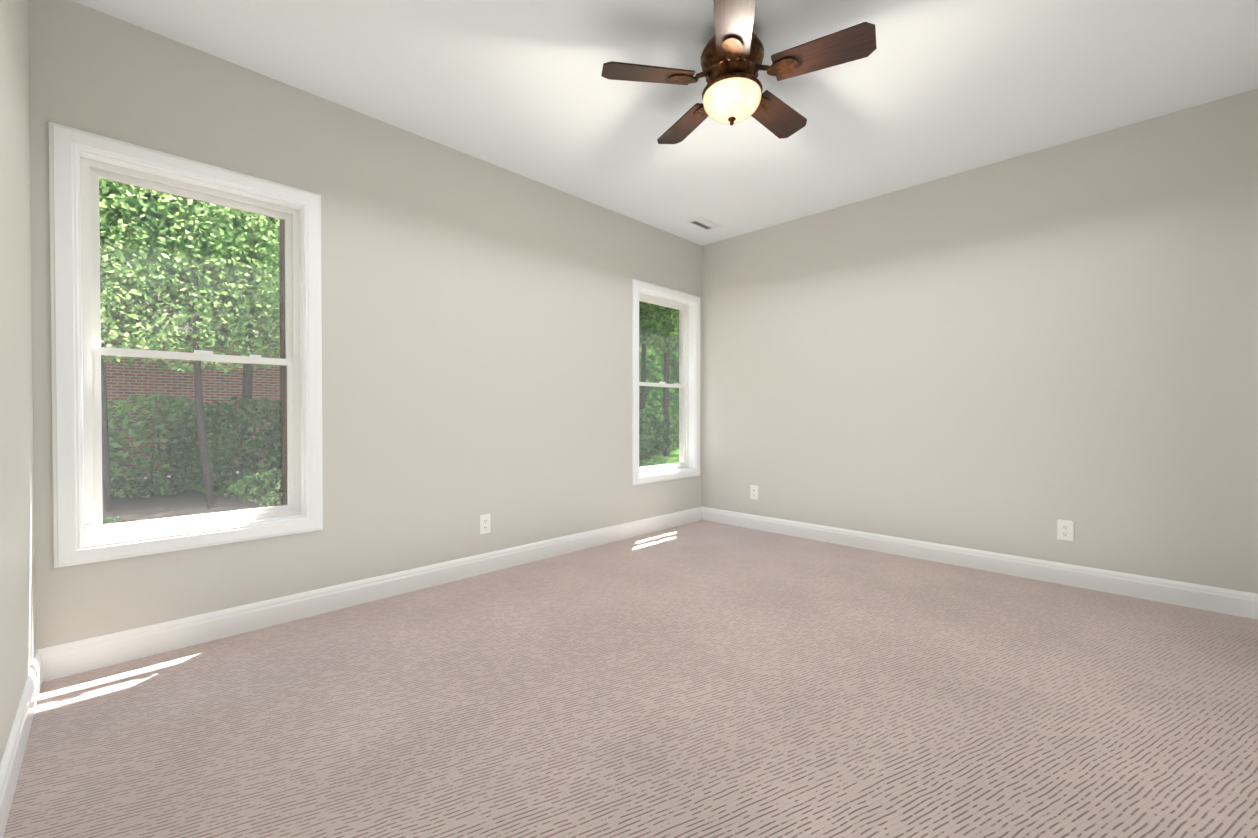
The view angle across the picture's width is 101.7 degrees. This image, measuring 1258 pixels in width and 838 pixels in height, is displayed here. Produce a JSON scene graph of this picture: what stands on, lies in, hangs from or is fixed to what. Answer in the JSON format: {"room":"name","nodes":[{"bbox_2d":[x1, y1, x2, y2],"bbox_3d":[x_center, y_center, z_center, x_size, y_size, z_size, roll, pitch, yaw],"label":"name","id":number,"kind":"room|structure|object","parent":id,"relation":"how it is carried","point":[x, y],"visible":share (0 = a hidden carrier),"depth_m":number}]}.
{"room":"empty bedroom","nodes":[
{"label":"empty bedroom","id":0,"kind":"room"},
{"bbox_2d":[0,0,35,763],"bbox_3d":[-1.051,-0.281,0.686,3.345,2.440,0.120,1,1,45],"label":"wall","id":1,"kind":"structure","parent":0,"point":[17,597],"depth_m":1.47},
{"bbox_2d":[0,647,51,837],"bbox_3d":[-1.317,0.877,1.054,2.087,0.116,0.014,1,1,45],"label":"baseboard","id":2,"kind":"structure","parent":1,"relation":"attached to","point":[40,671],"depth_m":1.39},
{"bbox_2d":[28,0,701,649],"bbox_3d":[-1.216,-0.302,2.787,0.160,2.440,5.480,1,1,45],"label":"wall","id":3,"kind":"structure","parent":0,"point":[476,338],"depth_m":2.67},
{"bbox_2d":[49,122,322,567],"bbox_3d":[-1.804,-0.263,2.171,0.169,1.582,0.850,1,1,45],"label":"window","id":4,"kind":"structure","parent":3,"relation":"in","point":[69,147],"depth_m":2.00},
{"bbox_2d":[99,179,287,522],"bbox_3d":[-1.838,-0.264,2.204,0.001,1.390,0.658,1,1,45],"label":"screen","id":5,"kind":"object","parent":4,"relation":"attached to","point":[192,362],"depth_m":2.18},
{"bbox_2d":[48,507,699,679],"bbox_3d":[-0.713,0.855,3.187,0.014,0.116,3.900,1,1,45],"label":"baseboard","id":6,"kind":"structure","parent":3,"relation":"attached to","point":[68,659],"depth_m":2.39},
{"bbox_2d":[479,514,489,534],"bbox_3d":[-0.855,0.625,3.043,0.009,0.115,0.070,1,1,45],"label":"electrical outlet","id":7,"kind":"object","parent":3,"relation":"attached to","point":[484,523],"visible":1,"depth_m":3.04},
{"bbox_2d":[632,279,699,484],"bbox_3d":[0.276,-0.285,4.280,0.169,1.582,0.850,1,1,45],"label":"window","id":8,"kind":"structure","parent":3,"relation":"in","point":[693,303],"depth_m":4.45},
{"bbox_2d":[639,303,681,465],"bbox_3d":[0.242,-0.285,4.314,0.001,1.390,0.658,1,1,45],"label":"screen","id":9,"kind":"object","parent":8,"relation":"attached to","point":[658,387],"depth_m":4.33},
{"bbox_2d":[3,520,1257,837],"bbox_3d":[0.270,0.983,1.334,4.335,0.100,5.480,1,1,45],"label":"floor","id":10,"kind":"structure","parent":0,"point":[701,678],"depth_m":1.62},
{"bbox_2d":[72,0,1257,245],"bbox_3d":[0.270,-1.567,1.308,4.335,0.120,5.480,1,1,45],"label":"ceiling","id":11,"kind":"structure","parent":0,"point":[928,90],"depth_m":2.30},
{"bbox_2d":[685,217,720,230],"bbox_3d":[0.585,-1.528,4.032,0.150,0.016,0.270,1,1,45],"label":"ceiling vent","id":12,"kind":"object","parent":11,"relation":"in","point":[701,223],"visible":1,"depth_m":4.02},
{"bbox_2d":[601,0,876,143],"bbox_3d":[0.433,-1.341,2.052,1.008,0.349,0.967,1,1,45],"label":"fan","id":13,"kind":"object","parent":11,"relation":"hanging from","point":[732,55],"visible":1,"depth_m":1.95},
{"bbox_2d":[702,88,1257,593],"bbox_3d":[2.138,-0.307,3.215,4.335,2.440,0.160,1,1,45],"label":"wall","id":14,"kind":"structure","parent":0,"point":[1020,356],"depth_m":2.96},
{"bbox_2d":[750,485,757,499],"bbox_3d":[1.026,0.603,4.202,0.070,0.115,0.009,1,1,45],"label":"electrical outlet","id":15,"kind":"object","parent":14,"relation":"attached to","point":[754,492],"visible":1,"depth_m":4.20},
{"bbox_2d":[700,507,1257,619],"bbox_3d":[1.786,0.853,3.441,3.155,0.116,0.030,1,1,45],"label":"baseboard","id":16,"kind":"structure","parent":14,"relation":"attached to","point":[1209,598],"depth_m":2.96},
{"bbox_2d":[1057,519,1073,541],"bbox_3d":[2.415,0.617,2.833,0.070,0.115,0.009,1,1,45],"label":"electrical outlet","id":17,"kind":"object","parent":14,"relation":"attached to","point":[1065,530],"visible":1,"depth_m":2.83},
{"label":"outside","id":18,"kind":"structure","parent":0,"visible":0},
{"bbox_2d":[100,183,678,432],"bbox_3d":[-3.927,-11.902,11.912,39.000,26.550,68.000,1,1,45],"label":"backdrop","id":19,"kind":"structure","parent":18,"point":[651,398],"depth_m":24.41},
{"bbox_2d":[103,435,678,524],"bbox_3d":[-16.485,1.187,30.047,59.840,0.001,100.000,1,1,45],"label":"ground","id":20,"kind":"structure","parent":18,"point":[142,512],"depth_m":8.54},
{"bbox_2d":[101,268,280,473],"bbox_3d":[-12.264,-1.444,16.027,5.100,5.550,12.600,1,1,45],"label":"brick wall","id":21,"kind":"structure","parent":20,"relation":"on","point":[211,384],"depth_m":13.38},
{"bbox_2d":[99,178,678,523],"bbox_3d":[-3.641,-5.668,15.200,18.735,14.239,36.696,1,1,45],"label":"trees","id":22,"kind":"object","parent":20,"relation":"on","point":[181,474],"depth_m":8.88}
]}

